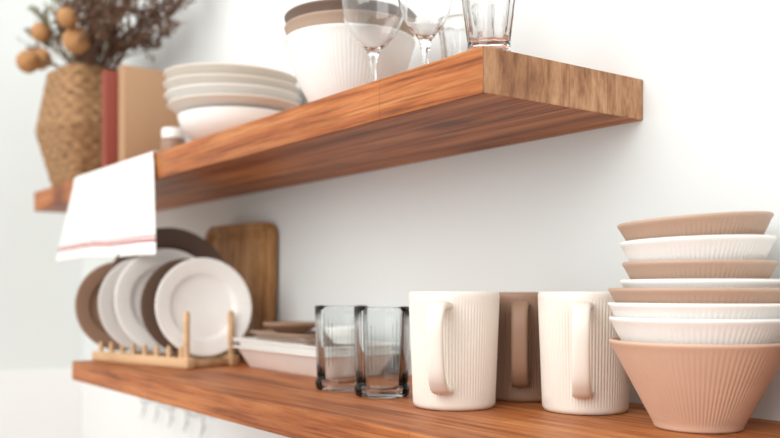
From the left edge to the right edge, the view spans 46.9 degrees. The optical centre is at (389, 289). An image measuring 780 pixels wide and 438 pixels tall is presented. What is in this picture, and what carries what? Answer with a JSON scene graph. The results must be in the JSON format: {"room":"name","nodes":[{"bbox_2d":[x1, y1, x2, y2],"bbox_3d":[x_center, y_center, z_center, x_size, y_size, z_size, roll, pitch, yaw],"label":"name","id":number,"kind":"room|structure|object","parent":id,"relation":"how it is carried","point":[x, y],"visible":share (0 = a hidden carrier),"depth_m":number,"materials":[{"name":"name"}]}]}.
{"room":"kitchen","nodes":[
{"label":"kitchen","id":0,"kind":"room"},
{"bbox_2d":[0,0,82,371],"bbox_3d":[-1.880,0.075,1.910,2.400,2.750,0.100,0,0,-36],"label":"wall","id":1,"kind":"structure","parent":0,"point":[40,329],"depth_m":2.49,"materials":[{"name":"paint"}]},
{"bbox_2d":[0,369,80,437],"bbox_3d":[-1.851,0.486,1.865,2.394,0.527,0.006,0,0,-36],"label":"cabinet","id":2,"kind":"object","parent":1,"relation":"attached to","point":[35,403],"depth_m":2.50,"materials":[{"name":"white"}]},
{"bbox_2d":[83,0,779,420],"bbox_3d":[0.365,0.075,0.944,0.100,2.750,4.300,0,0,-36],"label":"wall","id":3,"kind":"structure","parent":0,"point":[542,215],"depth_m":1.10,"materials":[{"name":"paint"}]},
{"bbox_2d":[81,382,288,437],"bbox_3d":[0.351,0.486,0.873,0.006,0.527,4.200,0,0,-36],"label":"backsplash","id":4,"kind":"structure","parent":3,"relation":"attached to","point":[105,413],"depth_m":2.19,"materials":[{"name":"white paint"}]},
{"bbox_2d":[139,398,213,436],"bbox_3d":[-0.489,0.280,2.005,0.015,0.050,0.421,0,0,-36],"label":"hook rail","id":5,"kind":"object","parent":4,"relation":"attached to","point":[203,426],"visible":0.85,"depth_m":2.00,"materials":[{"name":"white metal"}]},
{"bbox_2d":[34,46,642,212],"bbox_3d":[-0.281,-0.207,1.550,0.234,0.045,1.575,0,0,-36],"label":"wooden shelf","id":6,"kind":"object","parent":3,"relation":"attached to","point":[480,98],"visible":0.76,"depth_m":1.04,"materials":[{"name":"brown wood"}]},
{"bbox_2d":[35,63,117,186],"bbox_3d":[-0.697,-0.364,2.071,0.184,0.268,0.229,0,0,-43],"label":"vase","id":7,"kind":"object","parent":6,"relation":"on","point":[68,130],"visible":0.57,"depth_m":1.98,"materials":[{"name":"wicker"}]},
{"bbox_2d":[16,0,196,73],"bbox_3d":[-0.636,-0.521,1.985,0.285,0.484,0.733,0,0,-36],"label":"flower bouquet","id":8,"kind":"object","parent":7,"relation":"in","point":[77,40],"visible":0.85,"depth_m":1.92,"materials":[{"name":"brown plant"}]},
{"bbox_2d":[55,151,158,262],"bbox_3d":[-0.529,-0.144,1.670,0.042,0.178,0.535,0,0,-36],"label":"tea towel","id":9,"kind":"object","parent":6,"relation":"hanging from","point":[111,211],"visible":1,"depth_m":1.64,"materials":[{"name":"white fabric"}]},
{"bbox_2d":[102,70,117,167],"bbox_3d":[-0.501,-0.329,1.794,0.144,0.196,0.020,0,0,-36],"label":"book","id":10,"kind":"object","parent":6,"relation":"on","point":[109,78],"visible":0.3,"depth_m":1.75,"materials":[{"name":"paper"}]},
{"bbox_2d":[118,65,178,162],"bbox_3d":[-0.477,-0.332,1.775,0.114,0.202,0.034,0,0,-36],"label":"book","id":11,"kind":"object","parent":6,"relation":"on","point":[143,112],"visible":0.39,"depth_m":1.75,"materials":[{"name":"paper"}]},
{"bbox_2d":[161,127,185,150],"bbox_3d":[-0.396,-0.262,1.646,0.045,0.064,0.045,0,0,-36],"label":"spice jar","id":12,"kind":"object","parent":6,"relation":"on","point":[171,137],"visible":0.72,"depth_m":1.63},
{"bbox_2d":[177,106,280,139],"bbox_3d":[-0.256,-0.259,1.511,0.197,0.058,0.197,0,0,7],"label":"serving bowl","id":13,"kind":"object","parent":6,"relation":"on","point":[196,123],"visible":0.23,"depth_m":1.43,"materials":[{"name":"white ceramic"}]},
{"bbox_2d":[167,93,299,114],"bbox_3d":[-0.260,-0.293,1.516,0.226,0.026,0.226,0,0,-36],"label":"dinner plate","id":14,"kind":"object","parent":13,"relation":"on","point":[180,104],"visible":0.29,"depth_m":1.43,"materials":[{"name":"beige ceramic"}]},
{"bbox_2d":[164,83,301,104],"bbox_3d":[-0.264,-0.310,1.522,0.230,0.027,0.230,0,0,-36],"label":"dinner plate","id":15,"kind":"object","parent":14,"relation":"on","point":[209,88],"visible":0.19,"depth_m":1.43,"materials":[{"name":"white ceramic"}]},
{"bbox_2d":[163,74,300,94],"bbox_3d":[-0.266,-0.328,1.525,0.230,0.027,0.230,0,1,-36],"label":"dinner plate","id":16,"kind":"object","parent":15,"relation":"on","point":[179,81],"visible":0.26,"depth_m":1.43,"materials":[{"name":"white ceramic"}]},
{"bbox_2d":[163,63,297,84],"bbox_3d":[-0.268,-0.348,1.528,0.226,0.033,0.226,0,0,9],"label":"dinner plate","id":17,"kind":"object","parent":16,"relation":"on","point":[195,68],"visible":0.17,"depth_m":1.44,"materials":[{"name":"white ceramic"}]},
{"bbox_2d":[284,23,415,101],"bbox_3d":[-0.053,-0.280,1.201,0.175,0.100,0.175,0,0,23],"label":"mixing bowl","id":18,"kind":"object","parent":6,"relation":"on","point":[326,60],"visible":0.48,"depth_m":1.14,"materials":[{"name":"white ceramic"}]},
{"bbox_2d":[284,9,413,37],"bbox_3d":[-0.053,-0.296,1.201,0.175,0.103,0.175,0,0,23],"label":"mixing bowl","id":19,"kind":"object","parent":18,"relation":"on","point":[327,16],"visible":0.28,"depth_m":1.13,"materials":[{"name":"beige ceramic"}]},
{"bbox_2d":[284,0,340,22],"bbox_3d":[-0.053,-0.310,1.201,0.175,0.103,0.175,0,0,23],"label":"mixing bowl","id":20,"kind":"object","parent":19,"relation":"on","point":[318,5],"visible":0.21,"depth_m":1.13,"materials":[{"name":"brown ceramic"}]},
{"bbox_2d":[341,0,402,81],"bbox_3d":[-0.020,-0.313,1.069,0.077,0.165,0.077,0,0,-36],"label":"wine glass","id":21,"kind":"object","parent":6,"relation":"on","point":[373,24],"visible":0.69,"depth_m":1.05,"materials":[{"name":"clear glass"}]},
{"bbox_2d":[398,0,452,64],"bbox_3d":[0.040,-0.306,1.005,0.065,0.150,0.065,0,0,-36],"label":"wine glass","id":22,"kind":"object","parent":6,"relation":"on","point":[424,19],"visible":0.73,"depth_m":0.99,"materials":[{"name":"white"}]},
{"bbox_2d":[439,14,466,58],"bbox_3d":[0.086,-0.273,1.057,0.058,0.085,0.058,0,0,-36],"label":"tumbler","id":23,"kind":"object","parent":6,"relation":"on","point":[452,36],"visible":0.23,"depth_m":1.03,"materials":[{"name":"clear glass"}]},
{"bbox_2d":[462,0,515,50],"bbox_3d":[0.099,-0.275,0.902,0.060,0.090,0.060,0,0,-36],"label":"tumbler","id":24,"kind":"object","parent":6,"relation":"on","point":[489,23],"visible":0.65,"depth_m":0.88,"materials":[{"name":"clear glass"}]},
{"bbox_2d":[72,356,779,437],"bbox_3d":[0.148,0.141,0.881,0.325,0.033,1.953,0,0,-36],"label":"wooden shelf","id":25,"kind":"object","parent":3,"relation":"attached to","point":[290,405],"visible":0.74,"depth_m":0.96,"materials":[{"name":"brown wood"}]},
{"bbox_2d":[75,262,129,350],"bbox_3d":[-0.480,0.028,1.605,0.160,0.159,0.031,0,0,-29],"label":"plate","id":26,"kind":"object","parent":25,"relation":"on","point":[86,300],"visible":0.37,"depth_m":1.58,"materials":[{"name":"brown ceramic"}]},
{"bbox_2d":[98,257,152,352],"bbox_3d":[-0.420,0.024,1.559,0.168,0.167,0.032,0,0,-30],"label":"plate","id":27,"kind":"object","parent":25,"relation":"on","point":[106,307],"visible":0.21,"depth_m":1.53,"materials":[{"name":"white ceramic"}]},
{"bbox_2d":[114,248,194,353],"bbox_3d":[-0.381,0.018,1.539,0.180,0.179,0.033,0,0,-30],"label":"plate","id":28,"kind":"object","parent":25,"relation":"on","point":[131,282],"visible":0.38,"depth_m":1.51,"materials":[{"name":"white ceramic"}]},
{"bbox_2d":[92,310,238,368],"bbox_3d":[-0.386,0.079,1.533,0.270,0.090,0.106,0,0,40],"label":"plate rack","id":29,"kind":"object","parent":25,"relation":"on","point":[183,360],"depth_m":1.48,"materials":[{"name":"beige wood"}]},
{"bbox_2d":[140,258,191,354],"bbox_3d":[-0.340,0.027,1.513,0.162,0.161,0.031,0,0,-30],"label":"plate","id":30,"kind":"object","parent":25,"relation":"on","point":[148,296],"visible":0.19,"depth_m":1.48,"materials":[{"name":"brown ceramic"}]},
{"bbox_2d":[110,228,223,270],"bbox_3d":[-0.395,-0.003,1.621,0.222,0.221,0.038,0,0,-26],"label":"plate","id":31,"kind":"object","parent":25,"relation":"on","point":[188,242],"visible":0.12,"depth_m":1.64,"materials":[{"name":"brown ceramic"}]},
{"bbox_2d":[155,258,251,355],"bbox_3d":[-0.306,0.027,1.479,0.162,0.161,0.031,0,0,-30],"label":"plate","id":32,"kind":"object","parent":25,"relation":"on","point":[207,288],"visible":0.92,"depth_m":1.48,"materials":[{"name":"white ceramic"}]},
{"bbox_2d":[205,222,276,355],"bbox_3d":[-0.289,-0.001,1.708,0.025,0.248,0.225,0,0,-43],"label":"cutting board","id":33,"kind":"object","parent":25,"relation":"on","point":[250,249],"visible":0.49,"depth_m":1.66,"materials":[{"name":"brown wood"}]},
{"bbox_2d":[232,345,398,378],"bbox_3d":[-0.120,0.107,1.377,0.140,0.034,0.290,0,0,-36],"label":"baking dish","id":34,"kind":"object","parent":25,"relation":"on","point":[342,366],"visible":0.73,"depth_m":1.29,"materials":[{"name":"beige ceramic"}]},
{"bbox_2d":[232,337,399,355],"bbox_3d":[-0.120,0.095,1.377,0.140,0.034,0.290,0,0,-36],"label":"baking dish","id":35,"kind":"object","parent":34,"relation":"on","point":[309,348],"visible":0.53,"depth_m":1.32,"materials":[{"name":"white ceramic"}]},
{"bbox_2d":[250,330,332,342],"bbox_3d":[-0.141,0.071,1.399,0.100,0.012,0.170,0,0,-36],"label":"serving tray","id":36,"kind":"object","parent":35,"relation":"on","point":[310,336],"visible":0.6,"depth_m":1.35,"materials":[{"name":"beige ceramic"}]},
{"bbox_2d":[263,321,316,334],"bbox_3d":[-0.155,0.061,1.414,0.089,0.020,0.089,0,0,21],"label":"dipping bowl","id":37,"kind":"object","parent":36,"relation":"on","point":[282,327],"visible":0.86,"depth_m":1.39,"materials":[{"name":"brown ceramic"}]},
{"bbox_2d":[325,326,354,343],"bbox_3d":[-0.064,0.065,1.306,0.061,0.024,0.061,0,0,-36],"label":"dipping bowl","id":38,"kind":"object","parent":35,"relation":"on","point":[337,334],"visible":0.73,"depth_m":1.28,"materials":[{"name":"white ceramic"}]},
{"bbox_2d":[315,305,367,390],"bbox_3d":[-0.061,0.072,1.128,0.066,0.104,0.066,0,0,-36],"label":"glass tumbler","id":39,"kind":"object","parent":25,"relation":"on","point":[320,359],"visible":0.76,"depth_m":1.12,"materials":[{"name":"clear glass"}]},
{"bbox_2d":[354,306,409,398],"bbox_3d":[-0.009,0.072,1.055,0.066,0.104,0.066,0,0,-36],"label":"glass tumbler","id":40,"kind":"object","parent":25,"relation":"on","point":[358,311],"visible":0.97,"depth_m":1.04,"materials":[{"name":"clear glass"}]},
{"bbox_2d":[409,291,499,410],"bbox_3d":[0.063,0.063,0.945,0.097,0.122,0.132,0,0,18],"label":"mug","id":41,"kind":"object","parent":25,"relation":"on","point":[454,334],"visible":1,"depth_m":0.92,"materials":[{"name":"white ceramic"}]},
{"bbox_2d":[495,292,541,401],"bbox_3d":[0.148,0.063,1.016,0.094,0.121,0.129,0,0,10],"label":"mug","id":42,"kind":"object","parent":25,"relation":"on","point":[518,376],"visible":0.43,"depth_m":0.99,"materials":[{"name":"brown ceramic"}]},
{"bbox_2d":[538,291,629,414],"bbox_3d":[0.197,0.063,0.913,0.096,0.122,0.131,0,0,15],"label":"mug","id":43,"kind":"object","parent":25,"relation":"on","point":[582,373],"visible":0.82,"depth_m":0.89,"materials":[{"name":"white ceramic"}]},
{"bbox_2d":[609,337,779,433],"bbox_3d":[0.278,0.084,0.812,0.157,0.079,0.157,0,0,-36],"label":"ribbed bowl","id":44,"kind":"object","parent":25,"relation":"on","point":[688,388],"visible":0.92,"depth_m":0.76,"materials":[{"name":"pink ceramic"}]},
{"bbox_2d":[609,315,779,344],"bbox_3d":[0.278,0.064,0.812,0.157,0.079,0.157,0,0,-36],"label":"ribbed bowl","id":45,"kind":"object","parent":44,"relation":"on","point":[649,330],"visible":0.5,"depth_m":0.75,"materials":[{"name":"white ceramic"}]},
{"bbox_2d":[608,302,779,318],"bbox_3d":[0.278,0.051,0.813,0.157,0.079,0.157,0,0,-36],"label":"ribbed bowl","id":46,"kind":"object","parent":45,"relation":"on","point":[626,310],"visible":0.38,"depth_m":0.75,"materials":[{"name":"white ceramic"}]},
{"bbox_2d":[608,288,779,303],"bbox_3d":[0.278,0.036,0.812,0.158,0.076,0.158,0,0,-36],"label":"ribbed bowl","id":47,"kind":"object","parent":46,"relation":"on","point":[620,295],"visible":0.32,"depth_m":0.74,"materials":[{"name":"beige ceramic"}]},
{"bbox_2d":[620,279,779,287],"bbox_3d":[0.279,0.024,0.811,0.138,0.066,0.138,0,0,-36],"label":"ribbed bowl","id":48,"kind":"object","parent":47,"relation":"on","point":[628,283],"visible":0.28,"depth_m":0.75,"materials":[{"name":"white ceramic"}]},
{"bbox_2d":[622,259,777,278],"bbox_3d":[0.278,0.009,0.812,0.133,0.068,0.133,0,0,-36],"label":"ribbed bowl","id":49,"kind":"object","parent":48,"relation":"on","point":[703,268],"visible":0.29,"depth_m":0.76,"materials":[{"name":"beige ceramic"}]},
{"bbox_2d":[620,234,776,260],"bbox_3d":[0.276,-0.012,0.813,0.134,0.070,0.134,0,0,19],"label":"ribbed bowl","id":50,"kind":"object","parent":49,"relation":"on","point":[731,246],"visible":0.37,"depth_m":0.76,"materials":[{"name":"white ceramic"}]},
{"bbox_2d":[617,211,773,240],"bbox_3d":[0.274,-0.031,0.813,0.134,0.074,0.134,0,0,9],"label":"ribbed bowl","id":51,"kind":"object","parent":50,"relation":"on","point":[739,222],"visible":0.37,"depth_m":0.76,"materials":[{"name":"beige ceramic"}]}
]}

